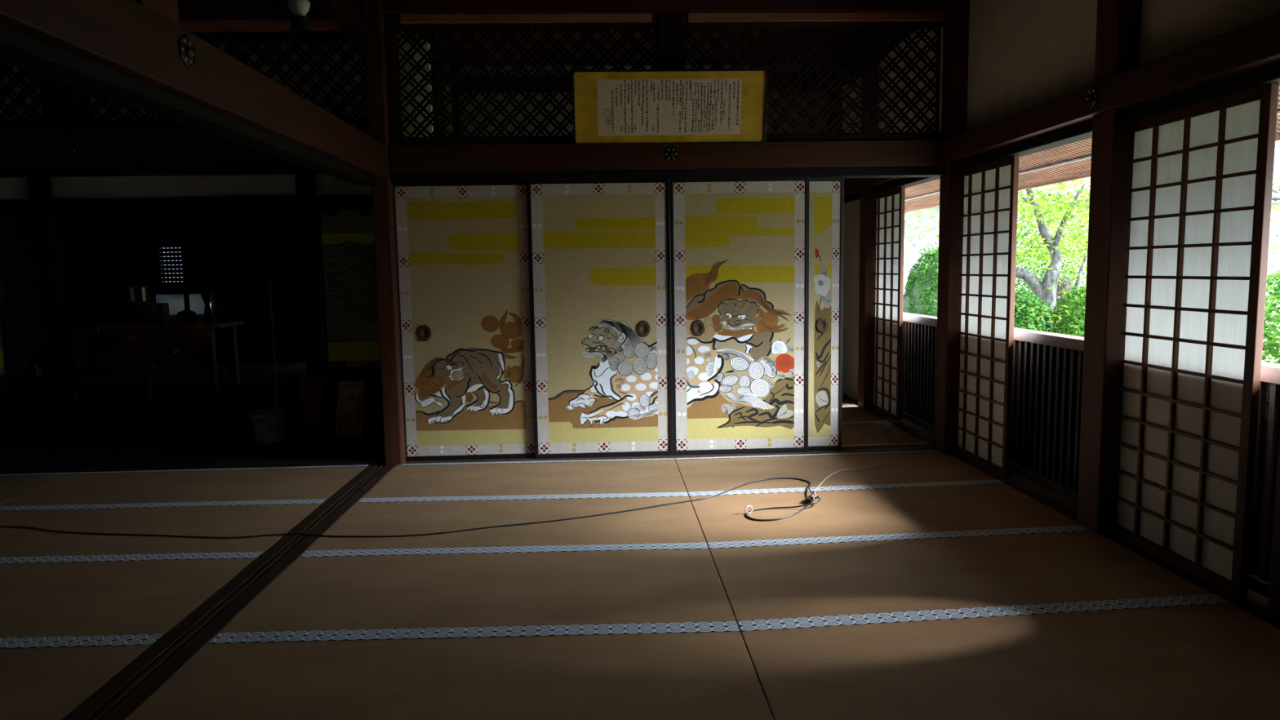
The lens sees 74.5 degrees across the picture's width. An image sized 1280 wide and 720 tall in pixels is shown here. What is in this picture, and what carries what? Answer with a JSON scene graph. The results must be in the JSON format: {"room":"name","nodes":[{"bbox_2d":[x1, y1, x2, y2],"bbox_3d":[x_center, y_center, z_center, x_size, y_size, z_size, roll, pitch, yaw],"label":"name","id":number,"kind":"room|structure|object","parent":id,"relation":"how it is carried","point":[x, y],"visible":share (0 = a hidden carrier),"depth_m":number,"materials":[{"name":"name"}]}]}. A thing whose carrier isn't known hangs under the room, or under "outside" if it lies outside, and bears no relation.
{"room":"house of worship","nodes":[
{"label":"house of worship","id":0,"kind":"room"},
{"bbox_2d":[0,213,71,376],"bbox_3d":[-6.589,-0.937,7.713,0.080,3.260,4.300,-1,6,-2],"label":"wall","id":1,"kind":"structure","parent":0,"point":[20,308],"depth_m":8.93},
{"bbox_2d":[38,74,92,126],"bbox_3d":[-3.789,-1.838,5.547,0.230,0.620,0.160,-1,6,-2],"label":"trim","id":2,"kind":"structure","parent":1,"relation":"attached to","point":[62,104],"depth_m":5.49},
{"bbox_2d":[0,118,368,127],"bbox_3d":[-4.135,-1.546,5.573,4.670,0.045,0.100,-1,6,-2],"label":"trim","id":3,"kind":"structure","parent":1,"relation":"attached to","point":[350,121],"depth_m":5.55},
{"bbox_2d":[0,61,42,121],"bbox_3d":[-4.788,-1.837,5.505,1.782,0.580,0.036,-1,6,-2],"label":"transom","id":4,"kind":"object","parent":3,"relation":"on","point":[5,73],"visible":0.33,"depth_m":5.54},
{"bbox_2d":[81,31,367,120],"bbox_3d":[-2.746,-1.880,5.590,1.872,0.580,0.036,-1,6,-2],"label":"transom","id":5,"kind":"object","parent":3,"relation":"on","point":[86,96],"visible":0.34,"depth_m":5.59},
{"bbox_2d":[0,124,368,165],"bbox_3d":[-4.132,-1.403,5.580,4.670,0.240,0.215,-1,6,-2],"label":"trim","id":6,"kind":"structure","parent":1,"relation":"attached to","point":[108,144],"depth_m":5.51,"materials":[{"name":"brown wood"}]},
{"bbox_2d":[0,457,385,474],"bbox_3d":[-4.096,0.778,5.821,4.670,0.070,0.160,-1,6,-2],"label":"trim","id":7,"kind":"structure","parent":1,"relation":"attached to","point":[371,461],"depth_m":5.82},
{"bbox_2d":[177,0,362,20],"bbox_3d":[-4.146,-2.284,5.474,4.670,0.185,0.180,-1,6,-2],"label":"trim","id":8,"kind":"structure","parent":1,"relation":"attached to","point":[188,10],"depth_m":5.46,"materials":[{"name":"brown wood"}]},
{"bbox_2d":[62,209,306,364],"bbox_3d":[-4.294,-1.233,9.897,4.700,3.210,0.100,-1,6,-2],"label":"wall","id":9,"kind":"structure","parent":0,"point":[104,250],"depth_m":9.82,"materials":[{"name":"black"}]},
{"bbox_2d":[149,244,209,315],"bbox_3d":[-5.345,-0.938,9.796,0.620,0.818,0.070,-1,6,-2],"label":"window","id":10,"kind":"structure","parent":9,"relation":"in","point":[185,295],"depth_m":9.77,"materials":[{"name":"paper"}]},
{"bbox_2d":[0,173,371,199],"bbox_3d":[-4.179,-1.464,6.676,4.670,0.390,0.060,-1,6,-2],"label":"wall","id":11,"kind":"structure","parent":0,"point":[280,184],"depth_m":6.68,"materials":[{"name":"paint"}]},
{"bbox_2d":[0,277,9,377],"bbox_3d":[-5.385,-0.504,6.678,0.620,1.300,0.025,-1,6,-2],"label":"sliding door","id":12,"kind":"structure","parent":11,"relation":"in","point":[4,364],"depth_m":6.73,"materials":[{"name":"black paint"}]},
{"bbox_2d":[0,195,372,213],"bbox_3d":[-4.175,-1.231,6.702,4.670,0.100,0.140,-1,6,-2],"label":"trim","id":13,"kind":"structure","parent":11,"relation":"attached to","point":[265,202],"depth_m":6.66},
{"bbox_2d":[317,207,380,370],"bbox_3d":[-2.196,-0.571,6.811,0.735,1.300,0.025,-1,6,-2],"label":"sliding door","id":14,"kind":"structure","parent":11,"relation":"in","point":[345,235],"depth_m":6.80,"materials":[{"name":"black paint"}]},
{"bbox_2d":[0,408,383,443],"bbox_3d":[-4.146,0.564,6.893,4.670,0.270,0.040,-1,6,-2],"label":"step","id":15,"kind":"structure","parent":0,"point":[237,424],"depth_m":6.88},
{"bbox_2d":[26,177,75,406],"bbox_3d":[-4.699,-0.651,6.720,0.140,2.040,0.140,-1,6,-2],"label":"trim","id":16,"kind":"structure","parent":15,"relation":"attached to","point":[46,224],"depth_m":6.69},
{"bbox_2d":[0,368,381,407],"bbox_3d":[-4.000,0.230,6.844,4.370,0.240,0.080,-1,6,-2],"label":"sill","id":17,"kind":"structure","parent":15,"relation":"attached to","point":[15,390],"depth_m":6.78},
{"bbox_2d":[0,360,382,417],"bbox_3d":[-4.215,0.230,8.385,4.670,0.080,3.220,-1,6,-2],"label":"trim","id":18,"kind":"structure","parent":15,"relation":"on","point":[188,392],"depth_m":7.20,"materials":[{"name":"paint"}]},
{"bbox_2d":[71,336,185,400],"bbox_3d":[-4.417,0.067,7.103,1.047,0.522,0.235,-1,6,-2],"label":"desk","id":19,"kind":"object","parent":18,"relation":"on","point":[145,370],"depth_m":7.04,"materials":[{"name":"black paint"}]},
{"bbox_2d":[26,320,244,392],"bbox_3d":[-4.528,-0.021,7.579,1.715,0.600,0.540,-1,6,-2],"label":"altar table","id":20,"kind":"object","parent":18,"relation":"on","point":[211,352],"visible":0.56,"depth_m":7.41,"materials":[{"name":"black paint"}]},
{"bbox_2d":[11,320,243,384],"bbox_3d":[-4.527,-0.071,7.527,1.735,0.503,0.533,-1,6,-2],"label":"cloth","id":21,"kind":"object","parent":20,"relation":"hanging from","point":[190,337],"visible":0.69,"depth_m":7.28,"materials":[{"name":"fabric"}]},
{"bbox_2d":[142,302,169,324],"bbox_3d":[-4.293,-0.412,7.478,0.169,0.182,0.120,-1,6,-2],"label":"box","id":22,"kind":"object","parent":21,"relation":"on","point":[162,315],"visible":0.99,"depth_m":7.42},
{"bbox_2d":[200,291,215,322],"bbox_3d":[-3.866,-0.474,7.530,0.120,0.280,0.120,-1,6,-2],"label":"flower vase","id":23,"kind":"object","parent":21,"relation":"on","point":[207,317],"visible":0.95,"depth_m":7.50,"materials":[{"name":"ceramic"}]},
{"bbox_2d":[294,173,327,399],"bbox_3d":[-2.647,-0.694,6.806,0.140,2.040,0.140,-1,6,-2],"label":"trim","id":24,"kind":"structure","parent":15,"relation":"attached to","point":[305,184],"depth_m":6.74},
{"bbox_2d":[0,40,433,137],"bbox_3d":[-4.102,-2.074,6.676,4.850,0.860,0.060,-1,6,-2],"label":"wall","id":25,"kind":"structure","parent":0,"point":[222,46],"depth_m":6.68,"materials":[{"name":"paint"}]},
{"bbox_2d":[398,31,453,137],"bbox_3d":[-1.858,-1.193,7.920,0.060,3.470,4.250,-1,6,-2],"label":"wall","id":26,"kind":"structure","parent":0,"point":[406,46],"depth_m":6.54,"materials":[{"name":"paint"}]},
{"bbox_2d":[134,0,179,26],"bbox_3d":[-1.670,-1.625,2.733,0.160,0.995,0.240,-1,6,-2],"label":"trim","id":27,"kind":"structure","parent":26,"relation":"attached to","point":[168,9],"depth_m":2.81,"materials":[{"name":"brown wood"}]},
{"bbox_2d":[177,33,195,68],"bbox_3d":[-1.561,-1.069,2.914,0.020,0.116,0.100,-1,6,-2],"label":"nail cover","id":28,"kind":"object","parent":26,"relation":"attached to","point":[186,48],"visible":1,"depth_m":2.90,"materials":[{"name":"brown metal"}]},
{"bbox_2d":[309,0,370,39],"bbox_3d":[-1.757,-1.995,4.160,0.120,0.100,2.680,-1,6,-2],"label":"trim","id":29,"kind":"structure","parent":26,"relation":"attached to","point":[342,13],"depth_m":5.07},
{"bbox_2d":[361,0,405,465],"bbox_3d":[-1.727,-0.830,5.724,0.122,3.210,0.180,-1,6,-2],"label":"trim","id":30,"kind":"structure","parent":26,"relation":"attached to","point":[382,195],"depth_m":5.66,"materials":[{"name":"brown wood"}]},
{"bbox_2d":[0,0,386,177],"bbox_3d":[-1.622,-0.880,1.476,0.230,0.220,8.260,-1,6,-2],"label":"ceiling beam","id":31,"kind":"structure","parent":30,"relation":"attached to","point":[127,37],"depth_m":2.90,"materials":[{"name":"brown wood"}]},
{"bbox_2d":[0,22,379,186],"bbox_3d":[-1.620,-0.746,1.490,0.140,0.050,8.260,-1,6,-2],"label":"trim","id":32,"kind":"structure","parent":31,"relation":"attached to","point":[18,48],"depth_m":2.80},
{"bbox_2d":[383,16,399,145],"bbox_3d":[-1.654,-1.854,5.649,0.065,0.840,0.120,-1,6,-2],"label":"trim","id":33,"kind":"structure","parent":26,"relation":"attached to","point":[388,21],"depth_m":5.59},
{"bbox_2d":[426,31,445,136],"bbox_3d":[-1.778,-1.139,7.592,0.070,3.430,0.320,-1,6,-2],"label":"trim","id":34,"kind":"structure","parent":26,"relation":"attached to","point":[438,77],"depth_m":7.34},
{"bbox_2d":[392,180,534,461],"bbox_3d":[-1.194,-0.260,5.832,0.948,1.924,0.029,-1,6,-2],"label":"sliding door","id":35,"kind":"structure","parent":26,"relation":"in","point":[462,252],"depth_m":5.83,"materials":[{"name":"beige paper"}]},
{"bbox_2d":[399,13,651,23],"bbox_3d":[-0.753,-2.271,5.629,1.660,0.055,0.130,-1,6,-2],"label":"trim","id":36,"kind":"structure","parent":26,"relation":"attached to","point":[453,18],"depth_m":5.57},
{"bbox_2d":[526,178,672,458],"bbox_3d":[-0.268,-0.276,5.841,0.973,1.924,0.029,-1,6,-2],"label":"sliding door","id":37,"kind":"structure","parent":26,"relation":"in","point":[599,250],"depth_m":5.83,"materials":[{"name":"beige paper"}]},
{"bbox_2d":[381,0,950,19],"bbox_3d":[0.193,-2.393,5.653,3.773,0.150,0.180,-1,6,-2],"label":"trim","id":38,"kind":"structure","parent":26,"relation":"attached to","point":[393,8],"depth_m":5.57,"materials":[{"name":"brown wood"}]},
{"bbox_2d":[387,139,946,173],"bbox_3d":[0.206,-1.387,5.773,3.768,0.175,0.215,-1,6,-2],"label":"beam","id":39,"kind":"structure","parent":26,"relation":"attached to","point":[900,153],"depth_m":5.67,"materials":[{"name":"brown wood"}]},
{"bbox_2d":[571,68,768,146],"bbox_3d":[0.199,-1.661,5.550,1.278,0.473,0.128,-1,6,-2],"label":"calligraphy","id":40,"kind":"object","parent":39,"relation":"attached to","point":[717,106],"visible":1,"depth_m":5.55,"materials":[{"name":"yellow paper"}]},
{"bbox_2d":[390,166,944,182],"bbox_3d":[0.210,-1.273,5.793,3.773,0.057,0.160,-1,6,-2],"label":"door track","id":41,"kind":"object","parent":26,"relation":"attached to","point":[889,171],"depth_m":5.71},
{"bbox_2d":[393,21,946,27],"bbox_3d":[0.194,-2.256,5.688,3.773,0.020,0.100,-1,6,-2],"label":"trim","id":42,"kind":"structure","parent":26,"relation":"attached to","point":[942,24],"depth_m":5.65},
{"bbox_2d":[655,12,684,69],"bbox_3d":[0.207,-1.897,5.716,0.180,0.850,0.160,-1,6,-2],"label":"trim","id":43,"kind":"structure","parent":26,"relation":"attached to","point":[670,25],"depth_m":5.61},
{"bbox_2d":[404,444,937,463],"bbox_3d":[0.243,0.698,6.003,3.773,0.059,0.160,-1,6,-2],"label":"trim","id":44,"kind":"structure","parent":26,"relation":"attached to","point":[922,447],"depth_m":5.94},
{"bbox_2d":[399,133,943,145],"bbox_3d":[0.206,-1.501,5.769,3.773,0.052,0.100,-1,6,-2],"label":"trim","id":45,"kind":"structure","parent":26,"relation":"attached to","point":[922,135],"depth_m":5.75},
{"bbox_2d":[395,26,657,138],"bbox_3d":[-0.753,-1.865,5.680,1.750,0.733,0.036,-1,6,-2],"label":"transom","id":46,"kind":"object","parent":45,"relation":"on","point":[507,29],"visible":0.81,"depth_m":5.66,"materials":[{"name":"wood"}]},
{"bbox_2d":[684,25,941,134],"bbox_3d":[1.178,-1.906,5.760,1.773,0.733,0.036,-1,6,-2],"label":"transom","id":47,"kind":"object","parent":45,"relation":"on","point":[936,64],"visible":0.74,"depth_m":5.76,"materials":[{"name":"wood"}]},
{"bbox_2d":[669,177,809,454],"bbox_3d":[0.699,-0.296,5.881,0.964,1.924,0.029,-1,6,-2],"label":"sliding door","id":48,"kind":"structure","parent":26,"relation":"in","point":[740,246],"depth_m":5.88,"materials":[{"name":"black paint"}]},
{"bbox_2d":[808,177,844,450],"bbox_3d":[0.956,-0.305,5.922,0.948,1.924,0.029,-1,6,-2],"label":"sliding door","id":49,"kind":"structure","parent":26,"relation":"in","point":[826,194],"depth_m":5.93,"materials":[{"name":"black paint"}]},
{"bbox_2d":[200,18,869,66],"bbox_3d":[-1.997,-2.342,3.489,8.800,0.280,12.800,-1,6,-2],"label":"ceiling","id":50,"kind":"structure","parent":0,"point":[696,34],"depth_m":7.84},
{"bbox_2d":[287,0,310,31],"bbox_3d":[-1.539,-1.863,3.761,0.097,0.744,0.097,-1,6,-2],"label":"pendant lamp","id":51,"kind":"object","parent":50,"relation":"hanging from","point":[300,21],"visible":1,"depth_m":3.77,"materials":[{"name":"glass"}]},
{"bbox_2d":[289,15,310,31],"bbox_3d":[-1.533,-1.520,3.798,0.083,0.052,0.083,-1,6,-2],"label":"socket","id":52,"kind":"object","parent":51,"relation":"attached to","point":[298,23],"depth_m":3.77,"materials":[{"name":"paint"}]},
{"bbox_2d":[460,64,828,136],"bbox_3d":[0.154,-1.322,8.815,4.100,3.470,0.080,-1,6,-2],"label":"wall","id":53,"kind":"structure","parent":0,"point":[814,95],"depth_m":8.60,"materials":[{"name":"paint"}]},
{"bbox_2d":[459,74,829,93],"bbox_3d":[0.048,-2.814,8.582,3.870,0.150,0.060,-1,6,-2],"label":"trim","id":54,"kind":"structure","parent":53,"relation":"attached to","point":[804,85],"depth_m":8.51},
{"bbox_2d":[841,0,1279,400],"bbox_3d":[2.330,-0.826,3.840,0.070,3.470,12.800,-1,6,-2],"label":"wall","id":55,"kind":"structure","parent":0,"point":[1023,55],"depth_m":4.89,"materials":[{"name":"paint"}]},
{"bbox_2d":[685,11,944,22],"bbox_3d":[1.185,-2.312,5.710,1.740,0.055,0.130,-1,6,-2],"label":"trim","id":56,"kind":"structure","parent":55,"relation":"attached to","point":[891,15],"depth_m":5.65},
{"bbox_2d":[827,62,842,133],"bbox_3d":[2.023,-1.329,8.781,0.110,3.430,0.150,-1,6,-2],"label":"trim","id":57,"kind":"structure","parent":55,"relation":"attached to","point":[833,95],"depth_m":8.58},
{"bbox_2d":[857,54,879,409],"bbox_3d":[2.114,-1.101,7.667,0.180,3.210,0.180,-1,6,-2],"label":"trim","id":58,"kind":"structure","parent":55,"relation":"attached to","point":[868,219],"depth_m":7.65,"materials":[{"name":"brown wood"}]},
{"bbox_2d":[844,177,903,195],"bbox_3d":[2.037,-1.662,7.966,0.135,0.145,4.200,-1,6,-2],"label":"trim","id":59,"kind":"structure","parent":55,"relation":"attached to","point":[851,185],"depth_m":7.58,"materials":[{"name":"brown wood"}]},
{"bbox_2d":[835,28,917,87],"bbox_3d":[2.076,-2.762,7.262,0.070,0.260,2.870,-1,6,-2],"label":"trim","id":60,"kind":"structure","parent":55,"relation":"attached to","point":[892,34],"depth_m":7.57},
{"bbox_2d":[934,0,969,453],"bbox_3d":[2.195,-0.907,5.839,0.180,3.210,0.180,-1,6,-2],"label":"trim","id":61,"kind":"structure","parent":55,"relation":"attached to","point":[956,29],"depth_m":5.78,"materials":[{"name":"brown wood"}]},
{"bbox_2d":[842,393,1279,629],"bbox_3d":[2.318,0.878,4.020,0.210,0.053,12.800,-1,6,-2],"label":"trim","id":62,"kind":"structure","parent":55,"relation":"attached to","point":[1255,604],"depth_m":4.47,"materials":[{"name":"brown wood"}]},
{"bbox_2d":[871,186,905,422],"bbox_3d":[2.143,-0.486,7.368,0.032,1.950,0.815,-1,6,-2],"label":"screen","id":63,"kind":"object","parent":62,"relation":"on","point":[890,237],"visible":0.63,"depth_m":7.25,"materials":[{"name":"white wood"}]},
{"bbox_2d":[901,311,937,434],"bbox_3d":[2.322,0.117,6.879,0.112,0.950,1.832,-1,6,-2],"label":"slatted panel","id":64,"kind":"object","parent":62,"relation":"on","point":[919,331],"visible":0.37,"depth_m":6.92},
{"bbox_2d":[955,155,1019,477],"bbox_3d":[2.224,-0.288,5.508,0.032,1.950,0.859,-1,6,-2],"label":"screen","id":65,"kind":"object","parent":62,"relation":"on","point":[990,196],"visible":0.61,"depth_m":5.39,"materials":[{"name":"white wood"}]},
{"bbox_2d":[1009,327,1084,504],"bbox_3d":[2.402,0.311,5.051,0.112,0.950,1.832,-1,6,-2],"label":"slatted panel","id":66,"kind":"object","parent":62,"relation":"on","point":[1048,366],"visible":0.31,"depth_m":4.93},
{"bbox_2d":[1112,82,1279,599],"bbox_3d":[2.308,-0.087,3.613,0.032,1.950,0.895,-1,6,-2],"label":"screen","id":67,"kind":"object","parent":62,"relation":"on","point":[1202,176],"visible":0.83,"depth_m":3.49,"materials":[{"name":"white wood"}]},
{"bbox_2d":[1247,361,1279,598],"bbox_3d":[2.483,0.505,3.223,0.112,0.950,1.832,-1,6,-2],"label":"slatted panel","id":68,"kind":"object","parent":62,"relation":"on","point":[1268,416],"visible":0.11,"depth_m":3.31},
{"bbox_2d":[1267,428,1279,614],"bbox_3d":[2.386,0.013,2.666,0.032,1.950,0.825,-1,6,-2],"label":"screen","id":69,"kind":"object","parent":62,"relation":"on","point":[1273,605],"visible":1,"depth_m":3.13,"materials":[{"name":"brown wood"}]},
{"bbox_2d":[844,61,1279,203],"bbox_3d":[2.292,-1.113,3.757,0.120,0.060,12.700,-1,6,-2],"label":"trim","id":70,"kind":"structure","parent":55,"relation":"attached to","point":[1268,73],"depth_m":3.84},
{"bbox_2d":[1076,0,1142,534],"bbox_3d":[2.275,-0.713,4.011,0.180,3.210,0.180,-1,6,-2],"label":"pillar","id":71,"kind":"structure","parent":55,"relation":"attached to","point":[1118,22],"depth_m":4.00,"materials":[{"name":"brown wood"}]},
{"bbox_2d":[942,12,1279,162],"bbox_3d":[2.315,-0.993,1.657,0.135,0.145,8.500,-1,6,-2],"label":"trim","id":72,"kind":"structure","parent":55,"relation":"attached to","point":[1256,44],"depth_m":3.63,"materials":[{"name":"brown wood"}]},
{"bbox_3d":[-4.121,0.728,6.393,4.670,0.049,0.990,-1,6,-2],"label":"boards","id":73,"kind":"object","parent":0,"visible":0},
{"bbox_2d":[248,408,288,444],"bbox_3d":[-2.943,0.528,6.681,0.291,0.247,0.307,-1,6,-2],"label":"metal bucket","id":74,"kind":"object","parent":73,"relation":"on","point":[268,424],"visible":1,"depth_m":6.60,"materials":[{"name":"metal"}]},
{"bbox_2d":[266,268,278,408],"bbox_3d":[-2.957,-0.061,6.794,0.031,1.346,0.048,-4,7,-25],"label":"bamboo pole","id":75,"kind":"object","parent":73,"relation":"on","point":[268,269],"visible":0.86,"depth_m":6.78,"materials":[{"name":"black paint"}]},
{"bbox_2d":[297,377,324,439],"bbox_3d":[-2.653,0.387,6.792,0.220,0.486,0.102,-1,6,-2],"label":"notice board","id":76,"kind":"object","parent":73,"relation":"on","point":[311,389],"visible":1,"depth_m":6.79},
{"bbox_2d":[335,381,364,437],"bbox_3d":[-2.344,0.399,6.811,0.232,0.453,0.093,-1,6,-2],"label":"notice board","id":77,"kind":"object","parent":73,"relation":"on","point":[350,399],"visible":1,"depth_m":6.80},
{"bbox_3d":[-1.941,1.026,3.848,8.800,0.065,12.800,-1,6,-2],"label":"floor","id":78,"kind":"structure","parent":0,"visible":0},
{"bbox_2d":[0,471,80,503],"bbox_3d":[-4.759,0.860,5.264,1.936,0.056,0.889,-1,6,-2],"label":"mat","id":79,"kind":"object","parent":78,"relation":"on","point":[14,486],"visible":0.52,"depth_m":5.49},
{"bbox_2d":[0,639,157,719],"bbox_3d":[-2.701,1.111,2.589,1.934,0.056,0.979,-1,6,-2],"label":"mat","id":80,"kind":"object","parent":78,"relation":"on","point":[49,680],"visible":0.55,"depth_m":2.82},
{"bbox_2d":[0,554,259,643],"bbox_3d":[-2.741,1.014,3.511,1.934,0.056,0.969,-1,6,-2],"label":"mat","id":81,"kind":"object","parent":78,"relation":"on","point":[108,598],"visible":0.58,"depth_m":3.51,"materials":[{"name":"wicker"}]},
{"bbox_2d":[0,501,324,559],"bbox_3d":[-2.781,0.917,4.423,1.934,0.056,0.963,-1,6,-2],"label":"mat","id":82,"kind":"object","parent":78,"relation":"on","point":[230,519],"visible":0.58,"depth_m":4.42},
{"bbox_2d":[0,464,368,508],"bbox_3d":[-2.821,0.821,5.330,1.934,0.056,0.924,-1,6,-2],"label":"mat","id":83,"kind":"object","parent":78,"relation":"on","point":[298,483],"visible":0.71,"depth_m":5.29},
{"bbox_2d":[62,465,396,719],"bbox_3d":[-1.597,1.187,1.696,0.186,0.051,8.260,-1,6,-2],"label":"trim","id":84,"kind":"structure","parent":78,"relation":"on","point":[126,691],"depth_m":3.26,"materials":[{"name":"brown wood"}]},
{"bbox_2d":[128,626,773,719],"bbox_3d":[-0.575,1.072,2.626,1.915,0.056,0.979,-1,6,-2],"label":"mat","id":85,"kind":"object","parent":78,"relation":"on","point":[694,673],"visible":1,"depth_m":2.74,"materials":[{"name":"wicker"}]},
{"bbox_2d":[213,545,737,638],"bbox_3d":[-0.615,0.975,3.542,1.915,0.056,0.971,-1,6,-2],"label":"mat","id":86,"kind":"object","parent":78,"relation":"on","point":[579,588],"visible":0.79,"depth_m":3.46,"materials":[{"name":"wicker"}]},
{"bbox_2d":[303,493,706,553],"bbox_3d":[-0.656,0.878,4.462,1.915,0.056,0.990,-1,6,-2],"label":"mat","id":87,"kind":"object","parent":78,"relation":"on","point":[676,524],"visible":0.77,"depth_m":4.39,"materials":[{"name":"wicker"}]},
{"bbox_2d":[360,457,687,500],"bbox_3d":[-0.696,0.780,5.384,1.915,0.056,0.993,-1,6,-2],"label":"mat","id":88,"kind":"object","parent":78,"relation":"on","point":[660,476],"visible":0.8,"depth_m":5.33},
{"bbox_2d":[675,449,1000,495],"bbox_3d":[1.217,0.740,5.462,1.910,0.056,0.988,-1,6,-2],"label":"mat","id":89,"kind":"object","parent":78,"relation":"on","point":[700,475],"visible":0.68,"depth_m":5.43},
{"bbox_2d":[0,477,820,538],"bbox_3d":[-1.248,0.839,4.510,4.713,0.036,0.839,-2,6,-9],"label":"cable","id":90,"kind":"object","parent":89,"relation":"on","point":[809,500],"visible":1,"depth_m":4.39,"materials":[{"name":"black rubber"}]},
{"bbox_2d":[842,404,887,422],"bbox_3d":[1.105,0.519,7.542,1.935,0.056,0.920,-1,6,-2],"label":"mat","id":91,"kind":"object","parent":78,"relation":"on","point":[851,413],"visible":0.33,"depth_m":7.43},
{"bbox_2d":[841,422,928,447],"bbox_3d":[1.145,0.618,6.618,1.935,0.056,0.920,-1,6,-2],"label":"mat","id":92,"kind":"object","parent":78,"relation":"on","point":[852,435],"visible":0.18,"depth_m":6.49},
{"bbox_2d":[688,481,1085,546],"bbox_3d":[1.257,0.836,4.555,1.910,0.056,1.016,-1,6,-2],"label":"mat","id":93,"kind":"object","parent":78,"relation":"on","point":[947,508],"visible":0.67,"depth_m":4.48,"materials":[{"name":"wicker"}]},
{"bbox_2d":[708,528,1222,628],"bbox_3d":[1.297,0.933,3.640,1.910,0.056,1.005,-1,6,-2],"label":"mat","id":94,"kind":"object","parent":78,"relation":"on","point":[775,583],"visible":0.68,"depth_m":3.56,"materials":[{"name":"wicker"}]},
{"bbox_2d":[739,598,1279,719],"bbox_3d":[1.337,1.030,2.730,1.910,0.056,1.028,-1,6,-2],"label":"mat","id":95,"kind":"object","parent":78,"relation":"on","point":[1202,659],"visible":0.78,"depth_m":2.77,"materials":[{"name":"wicker"}]},
{"bbox_3d":[-6.309,-0.262,1.355,0.080,3.260,8.500,-1,6,-2],"label":"wall","id":96,"kind":"structure","parent":0,"visible":0},
{"bbox_2d":[0,162,323,177],"bbox_3d":[-4.130,-1.255,5.604,4.670,0.060,0.160,-1,6,-2],"label":"trim","id":97,"kind":"structure","parent":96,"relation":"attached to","point":[245,168],"depth_m":5.57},
{"bbox_2d":[178,19,342,31],"bbox_3d":[-4.159,-2.163,5.491,4.640,0.060,0.130,-1,6,-2],"label":"trim","id":98,"kind":"structure","parent":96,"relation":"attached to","point":[199,25],"depth_m":5.50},
{"bbox_3d":[-4.895,-0.167,8.121,0.100,0.786,0.100,-1,6,-2],"label":"stand","id":99,"kind":"object","parent":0,"visible":0},
{"bbox_2d":[105,285,150,302],"bbox_3d":[-4.903,-0.632,8.072,0.360,0.150,0.360,-1,6,-2],"label":"box","id":100,"kind":"object","parent":99,"relation":"on","point":[126,293],"visible":1,"depth_m":7.93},
{"bbox_3d":[-1.696,0.098,-2.732,8.940,3.260,0.100,-1,6,-2],"label":"wall","id":101,"kind":"structure","parent":0,"visible":0},
{"bbox_2d":[904,85,1279,212],"bbox_3d":[2.872,-1.317,4.107,1.024,0.405,13.414,-1,6,-2],"label":"eave slats","id":102,"kind":"structure","parent":101,"relation":"attached to","point":[1069,162],"depth_m":6.36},
{"label":"outside","id":103,"kind":"structure","parent":0,"visible":0},
{"bbox_2d":[1262,335,1279,364],"bbox_3d":[20.593,-0.393,18.480,37.300,0.100,55.000,-1,6,-2],"label":"ground","id":104,"kind":"structure","parent":103,"point":[1269,355],"depth_m":16.02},
{"bbox_2d":[902,246,938,316],"bbox_3d":[5.273,-0.968,14.719,1.412,2.245,1.375,-2,6,-7],"label":"bush","id":105,"kind":"object","parent":104,"relation":"on","point":[920,296],"visible":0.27,"depth_m":14.38,"materials":[{"name":"green plant"}]},
{"bbox_2d":[904,208,1086,331],"bbox_3d":[7.795,-1.818,18.314,4.214,3.188,1.310,-1,6,-2],"label":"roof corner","id":106,"kind":"structure","parent":104,"relation":"on","point":[913,223],"depth_m":17.93,"materials":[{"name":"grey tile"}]},
{"bbox_2d":[903,177,1090,333],"bbox_3d":[4.914,-1.076,10.171,4.261,3.540,3.918,2,7,28],"label":"maple tree","id":107,"kind":"object","parent":104,"relation":"on","point":[1046,290],"visible":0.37,"depth_m":10.17,"materials":[{"name":"green plant"}]},
{"bbox_2d":[1015,213,1077,325],"bbox_3d":[6.690,-1.333,15.439,2.741,2.871,1.660,-1,6,2],"label":"tree","id":108,"kind":"object","parent":104,"relation":"on","point":[1022,230],"visible":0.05,"depth_m":15.00,"materials":[{"name":"green plant"}]},
{"bbox_2d":[1014,208,1088,326],"bbox_3d":[7.751,-1.325,15.301,3.397,2.851,1.665,-2,6,-7],"label":"tree","id":109,"kind":"object","parent":104,"relation":"on","point":[1072,224],"visible":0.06,"depth_m":14.82,"materials":[{"name":"green plant"}]},
{"bbox_2d":[1016,213,1088,333],"bbox_3d":[5.952,-0.853,11.961,2.919,2.680,3.307,3,7,33],"label":"tree","id":110,"kind":"object","parent":104,"relation":"on","point":[1060,288],"visible":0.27,"depth_m":11.20,"materials":[{"name":"green plant"}]},
{"bbox_2d":[903,186,1279,333],"bbox_3d":[12.614,-2.335,20.386,21.000,3.619,0.705,-1,6,-2],"label":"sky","id":111,"kind":"structure","parent":104,"relation":"on","point":[1273,259],"depth_m":20.25,"materials":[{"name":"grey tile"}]},
{"bbox_2d":[1262,268,1279,364],"bbox_3d":[5.633,0.079,7.303,1.711,1.826,1.245,-2,6,-7],"label":"shrub","id":112,"kind":"object","parent":104,"relation":"on","point":[1268,346],"visible":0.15,"depth_m":6.96,"materials":[{"name":"green plant"}]},
{"bbox_3d":[4.469,1.432,3.368,2.050,0.050,22.000,-1,6,-2],"label":"gravel strip","id":113,"kind":"object","parent":104,"relation":"on","visible":0},
{"bbox_2d":[1013,285,1055,333],"bbox_3d":[4.319,-0.041,9.648,0.762,1.610,0.836,1,6,15],"label":"shrub","id":114,"kind":"object","parent":113,"relation":"on","point":[1023,301],"visible":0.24,"depth_m":9.34,"materials":[{"name":"green plant"}]},
{"bbox_2d":[1044,283,1086,337],"bbox_3d":[4.989,-0.059,9.475,0.811,1.661,0.843,-2,6,-11],"label":"shrub","id":115,"kind":"object","parent":113,"relation":"on","point":[1075,324],"visible":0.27,"depth_m":9.31,"materials":[{"name":"green plant"}]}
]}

